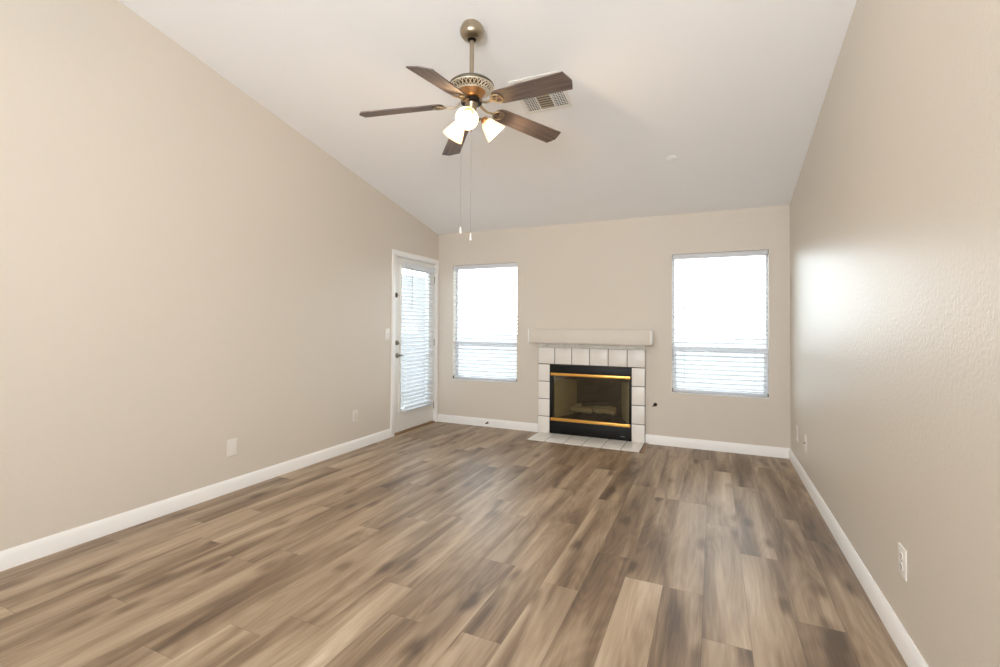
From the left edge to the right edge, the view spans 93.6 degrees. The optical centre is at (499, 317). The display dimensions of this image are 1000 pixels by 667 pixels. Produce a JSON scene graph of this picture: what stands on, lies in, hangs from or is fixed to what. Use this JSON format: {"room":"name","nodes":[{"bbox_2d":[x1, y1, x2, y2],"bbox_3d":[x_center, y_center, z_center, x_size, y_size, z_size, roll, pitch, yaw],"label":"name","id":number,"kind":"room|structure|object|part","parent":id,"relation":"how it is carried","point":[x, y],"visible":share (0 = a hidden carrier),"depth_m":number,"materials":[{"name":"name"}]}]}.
{"room":"empty living room","nodes":[
{"label":"empty living room","id":0,"kind":"room"},
{"bbox_2d":[0,0,438,550],"bbox_3d":[-2.338,-0.709,2.964,0.130,4.003,7.095,0,-1,24],"label":"wall","id":1,"kind":"structure","parent":0,"point":[185,273],"depth_m":3.04,"materials":[{"name":"beige paint"}]},
{"bbox_2d":[0,429,390,571],"bbox_3d":[-2.460,1.236,2.516,0.014,0.098,5.988,0,-1,24],"label":"baseboard","id":2,"kind":"structure","parent":1,"relation":"attached to","point":[12,557],"depth_m":3.06,"materials":[{"name":"white wood"}]},
{"bbox_2d":[227,438,236,456],"bbox_3d":[-2.007,0.974,3.521,0.007,0.124,0.082,0,-1,24],"label":"blank cover plate","id":3,"kind":"object","parent":1,"relation":"attached to","point":[231,444],"visible":1,"depth_m":3.52,"materials":[{"name":"white plastic"}]},
{"bbox_2d":[352,410,357,421],"bbox_3d":[-1.458,0.992,4.728,0.009,0.117,0.072,0,-1,24],"label":"wall outlet","id":4,"kind":"object","parent":1,"relation":"attached to","point":[355,412],"visible":1,"depth_m":4.72,"materials":[{"name":"white plastic"}]},
{"bbox_2d":[385,329,389,339],"bbox_3d":[-1.241,0.187,5.194,0.018,0.128,0.082,0,-1,24],"label":"light switch","id":5,"kind":"object","parent":1,"relation":"attached to","point":[387,331],"visible":1,"depth_m":5.20,"materials":[{"name":"white plastic"}]},
{"bbox_2d":[394,256,434,432],"bbox_3d":[-1.028,0.316,5.725,0.099,2.018,0.846,0,-1,24],"label":"door","id":6,"kind":"structure","parent":1,"relation":"in","point":[403,420],"depth_m":5.58,"materials":[{"name":"white wood"}]},
{"bbox_2d":[390,249,438,436],"bbox_3d":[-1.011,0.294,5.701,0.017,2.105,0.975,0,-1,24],"label":"trim","id":7,"kind":"structure","parent":1,"relation":"attached to","point":[394,252],"depth_m":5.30,"materials":[{"name":"white wood"}]},
{"bbox_2d":[394,421,434,435],"bbox_3d":[-1.073,1.338,5.720,0.126,0.016,0.841,0,-1,24],"label":"trim","id":8,"kind":"structure","parent":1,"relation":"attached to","point":[429,422],"depth_m":5.68,"materials":[{"name":"brown wood"}]},
{"bbox_2d":[402,263,434,411],"bbox_3d":[-0.979,0.237,5.709,0.072,1.730,0.602,0,-1,24],"label":"window blind","id":9,"kind":"object","parent":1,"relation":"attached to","point":[409,266],"visible":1,"depth_m":5.67,"materials":[{"name":"white plastic"}]},
{"bbox_3d":[-1.065,0.250,5.542,0.054,1.664,0.002,0,-1,24],"label":"ladder cord","id":10,"kind":"part","parent":9,"relation":"part of","materials":[{"name":"white fabric"}]},
{"bbox_3d":[-0.993,1.091,5.699,0.050,0.022,0.592,0,-1,24],"label":"rail","id":11,"kind":"part","parent":9,"relation":"part of","materials":[{"name":"white plastic"}]},
{"bbox_3d":[-0.911,0.257,5.883,0.054,1.664,0.002,0,-1,24],"label":"ladder cord","id":12,"kind":"part","parent":9,"relation":"part of","materials":[{"name":"white fabric"}]},
{"bbox_2d":[0,422,907,666],"bbox_3d":[-0.479,1.291,2.107,3.979,0.001,7.085,0,-1,24],"label":"floor","id":13,"kind":"structure","parent":0,"point":[435,544],"depth_m":2.40,"materials":[{"name":"brown wood"}]},
{"bbox_2d":[527,343,647,452],"bbox_3d":[1.037,0.824,5.315,1.250,1.058,0.893,0,-1,24],"label":"fireplace","id":14,"kind":"object","parent":13,"relation":"on","point":[569,375],"depth_m":5.32,"materials":[{"name":"tile"}]},
{"bbox_3d":[0.790,0.907,5.660,0.431,0.540,0.019,1,-1,-45],"label":"panel","id":15,"kind":"part","parent":14,"relation":"part of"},
{"bbox_2d":[571,406,592,413],"bbox_3d":[0.961,1.083,5.504,0.254,0.084,0.081,0,-1,12],"label":"log","id":16,"kind":"object","parent":14,"relation":"on","point":[588,410],"visible":1,"depth_m":5.48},
{"bbox_2d":[582,400,608,405],"bbox_3d":[1.116,1.003,5.493,0.327,0.069,0.079,0,-1,-4],"label":"log","id":17,"kind":"object","parent":16,"relation":"on","point":[598,402],"visible":1,"depth_m":5.47,"materials":[{"name":"wood"}]},
{"bbox_2d":[528,329,652,345],"bbox_3d":[0.983,0.214,5.223,1.362,0.159,0.202,0,-1,24],"label":"mantel shelf","id":18,"kind":"object","parent":14,"relation":"on","point":[569,336],"visible":1,"depth_m":5.11,"materials":[{"name":"paint"}]},
{"bbox_3d":[1.010,0.945,5.299,0.931,0.791,0.050,0,-1,24],"label":"frame","id":19,"kind":"part","parent":14,"relation":"part of","materials":[{"name":"black metal"}]},
{"bbox_3d":[1.109,1.138,5.504,0.460,0.077,0.261,0,-1,24],"label":"fire grate","id":20,"kind":"part","parent":14,"relation":"part of","materials":[{"name":"black metal"}]},
{"bbox_2d":[575,403,616,413],"bbox_3d":[1.132,1.074,5.554,0.488,0.098,0.093,0,-1,26],"label":"log","id":21,"kind":"object","parent":14,"relation":"on","point":[577,404],"visible":0.36,"depth_m":5.52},
{"bbox_3d":[1.199,0.911,5.703,0.580,0.540,0.020,0,-1,24],"label":"panel","id":22,"kind":"part","parent":14,"relation":"part of","materials":[{"name":"glass"}]},
{"bbox_2d":[595,408,615,414],"bbox_3d":[1.208,1.078,5.390,0.252,0.077,0.080,0,-1,35],"label":"log","id":23,"kind":"object","parent":14,"relation":"on","point":[609,411],"visible":1,"depth_m":5.37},
{"bbox_3d":[1.434,0.907,5.367,0.019,0.540,0.430,0,-1,4],"label":"panel","id":24,"kind":"part","parent":14,"relation":"part of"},
{"bbox_2d":[118,0,856,234],"bbox_3d":[-0.442,-1.945,2.197,4.219,1.650,7.225,0,-1,24],"label":"ceiling","id":25,"kind":"structure","parent":0,"point":[734,90],"depth_m":3.27,"materials":[{"name":"paint"}]},
{"bbox_2d":[359,19,572,240],"bbox_3d":[-0.171,-1.100,2.752,1.276,1.286,1.240,0,-1,24],"label":"ceiling fan","id":26,"kind":"object","parent":25,"relation":"hanging from","point":[470,88],"visible":1,"depth_m":2.74,"materials":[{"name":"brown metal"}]},
{"bbox_3d":[-0.585,-1.231,2.798,0.505,0.006,0.134,-6,12,1],"label":"blade","id":27,"kind":"part","parent":26,"relation":"part of","materials":[{"name":"brown wood"}]},
{"bbox_3d":[-0.303,-1.200,2.403,0.134,0.006,0.505,13,14,16],"label":"blade","id":28,"kind":"part","parent":26,"relation":"part of","materials":[{"name":"brown wood"}]},
{"bbox_3d":[-0.275,-1.130,2.886,0.135,0.135,0.129,0,-1,24],"label":"lamp shade","id":29,"kind":"part","parent":26,"relation":"part of","materials":[{"name":"white glass"}]},
{"bbox_3d":[-0.289,-1.217,3.189,0.134,0.006,0.505,-13,-4,-18],"label":"blade","id":30,"kind":"part","parent":26,"relation":"part of","materials":[{"name":"brown wood"}]},
{"bbox_3d":[-0.178,-1.133,2.648,0.128,0.135,0.135,0,-1,24],"label":"lamp shade","id":31,"kind":"part","parent":26,"relation":"part of","materials":[{"name":"white glass"}]},
{"bbox_3d":[-0.179,-1.152,2.670,0.051,0.070,0.069,0,-1,24],"label":"bulb","id":32,"kind":"part","parent":26,"relation":"part of","materials":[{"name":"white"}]},
{"bbox_3d":[-0.170,-1.281,2.792,0.128,0.025,0.128,0,-1,24],"label":"rotor plate","id":33,"kind":"part","parent":26,"relation":"part of","materials":[{"name":"brown metal"}]},
{"bbox_3d":[-0.033,-1.129,2.844,0.131,0.135,0.132,0,-1,24],"label":"lamp shade","id":34,"kind":"part","parent":26,"relation":"part of","materials":[{"name":"white glass"}]},
{"bbox_3d":[0.172,-1.233,3.030,0.505,0.006,0.134,6,-17,-35],"label":"blade","id":35,"kind":"part","parent":26,"relation":"part of","materials":[{"name":"brown wood"}]},
{"bbox_3d":[0.162,-1.233,2.541,0.505,0.006,0.134,7,-10,37],"label":"blade","id":36,"kind":"part","parent":26,"relation":"part of","materials":[{"name":"brown wood"}]},
{"bbox_2d":[509,71,572,114],"bbox_3d":[0.294,-1.577,3.318,0.356,0.082,0.361,0,-1,24],"label":"ceiling vent","id":37,"kind":"object","parent":25,"relation":"in","point":[558,100],"visible":0.64,"depth_m":3.38,"materials":[{"name":"white metal"}]},
{"bbox_3d":[0.294,-1.579,3.319,0.300,0.001,0.316,0,-13,24],"label":"duct shadow plate","id":38,"kind":"part","parent":37,"relation":"part of","materials":[{"name":"beige metal"}]},
{"bbox_2d":[667,155,676,160],"bbox_3d":[1.446,-1.336,3.946,0.080,0.023,0.078,0,-1,31],"label":"ceiling disc","id":39,"kind":"object","parent":25,"relation":"attached to","point":[670,158],"visible":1,"depth_m":3.93,"materials":[{"name":"paint"}]},
{"bbox_2d":[438,205,790,447],"bbox_3d":[1.014,0.109,5.393,4.219,2.490,0.130,0,-1,24],"label":"wall","id":40,"kind":"structure","parent":0,"point":[617,274],"depth_m":5.15,"materials":[{"name":"beige paint"}]},
{"bbox_2d":[454,270,516,382],"bbox_3d":[-0.174,0.066,5.932,0.892,1.464,0.131,0,-1,24],"label":"window","id":41,"kind":"structure","parent":40,"relation":"in","point":[458,271],"depth_m":6.04,"materials":[{"name":"white plastic"}]},
{"bbox_2d":[453,263,516,381],"bbox_3d":[-0.188,0.058,5.903,0.884,1.446,0.073,0,-1,24],"label":"window blind","id":42,"kind":"object","parent":41,"relation":"attached to","point":[503,265],"visible":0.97,"depth_m":5.89,"materials":[{"name":"white plastic"}]},
{"bbox_3d":[-0.481,0.070,6.046,0.002,1.386,0.055,0,-1,24],"label":"ladder cord","id":43,"kind":"part","parent":42,"relation":"part of","materials":[{"name":"white fabric"}]},
{"bbox_3d":[-0.188,0.768,5.899,0.872,0.022,0.050,0,-1,24],"label":"rail","id":44,"kind":"part","parent":42,"relation":"part of","materials":[{"name":"white plastic"}]},
{"bbox_3d":[-0.188,0.793,5.900,0.892,0.008,0.087,0,-1,24],"label":"sill","id":45,"kind":"part","parent":41,"relation":"part of","materials":[{"name":"white ceramic"}]},
{"bbox_3d":[-0.163,0.542,5.956,0.852,0.468,0.034,0,-1,24],"label":"sash","id":46,"kind":"part","parent":41,"relation":"part of","materials":[{"name":"white plastic"}]},
{"bbox_2d":[437,414,789,458],"bbox_3d":[0.982,1.304,5.305,3.939,0.098,0.014,0,-1,24],"label":"baseboard","id":47,"kind":"structure","parent":40,"relation":"attached to","point":[769,451],"depth_m":4.90,"materials":[{"name":"white wood"}]},
{"bbox_2d":[672,255,768,398],"bbox_3d":[2.247,0.065,4.831,0.892,1.460,0.131,0,-1,24],"label":"window","id":48,"kind":"structure","parent":40,"relation":"in","point":[766,257],"depth_m":4.79,"materials":[{"name":"white plastic"}]},
{"bbox_2d":[672,250,768,396],"bbox_3d":[2.234,0.057,4.802,0.884,1.442,0.073,0,-1,24],"label":"window blind","id":49,"kind":"object","parent":48,"relation":"attached to","point":[755,253],"visible":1,"depth_m":4.79,"materials":[{"name":"white plastic"}]},
{"bbox_3d":[1.940,0.070,4.945,0.002,1.382,0.055,0,-1,24],"label":"ladder cord","id":50,"kind":"part","parent":49,"relation":"part of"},
{"bbox_3d":[2.233,0.765,4.798,0.872,0.022,0.050,0,-1,24],"label":"rail","id":51,"kind":"part","parent":49,"relation":"part of","materials":[{"name":"white plastic"}]},
{"bbox_3d":[2.535,0.069,4.675,0.002,1.382,0.055,0,-1,24],"label":"ladder cord","id":52,"kind":"part","parent":49,"relation":"part of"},
{"bbox_3d":[2.233,0.790,4.799,0.892,0.008,0.087,0,-1,24],"label":"sill","id":53,"kind":"part","parent":48,"relation":"part of","materials":[{"name":"white ceramic"}]},
{"bbox_3d":[2.259,0.539,4.855,0.852,0.468,0.034,0,-1,24],"label":"sash","id":54,"kind":"part","parent":48,"relation":"part of","materials":[{"name":"white plastic"}]},
{"bbox_2d":[790,0,999,666],"bbox_3d":[1.385,-0.713,1.271,0.130,4.003,7.095,0,-1,24],"label":"wall","id":55,"kind":"structure","parent":0,"point":[895,202],"depth_m":1.76,"materials":[{"name":"beige paint"}]},
{"bbox_2d":[796,425,797,441],"bbox_3d":[2.607,1.019,4.123,0.009,0.140,0.085,0,-1,24],"label":"wall outlet","id":56,"kind":"object","parent":55,"relation":"attached to","point":[796,425],"visible":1,"depth_m":4.11,"materials":[{"name":"white plastic"}]},
{"bbox_2d":[803,434,806,452],"bbox_3d":[2.431,1.002,3.748,0.018,0.135,0.080,0,-1,24],"label":"cable jack plate","id":57,"kind":"object","parent":55,"relation":"attached to","point":[805,435],"visible":1,"depth_m":3.73,"materials":[{"name":"white plastic"}]},
{"bbox_2d":[789,448,928,666],"bbox_3d":[1.333,1.241,1.328,0.014,0.098,6.965,0,-1,24],"label":"baseboard","id":58,"kind":"structure","parent":55,"relation":"attached to","point":[912,657],"depth_m":2.20,"materials":[{"name":"white wood"}]},
{"bbox_2d":[898,542,906,581],"bbox_3d":[1.562,0.947,1.824,0.009,0.117,0.080,0,-1,24],"label":"wall outlet","id":59,"kind":"object","parent":55,"relation":"attached to","point":[902,552],"visible":1,"depth_m":1.81,"materials":[{"name":"white plastic"}]},
{"label":"outside","id":60,"kind":"structure","parent":0,"visible":0},
{"bbox_2d":[401,333,764,407],"bbox_3d":[4.130,2.106,33.239,100.000,0.150,76.000,0,-1,24],"label":"ground","id":61,"kind":"structure","parent":60,"point":[469,336],"depth_m":18.78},
{"bbox_2d":[401,274,425,392],"bbox_3d":[-3.928,0.263,6.340,0.200,2.550,12.300,0,-1,24],"label":"wall","id":62,"kind":"structure","parent":61,"relation":"on","point":[404,278],"depth_m":10.45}
]}

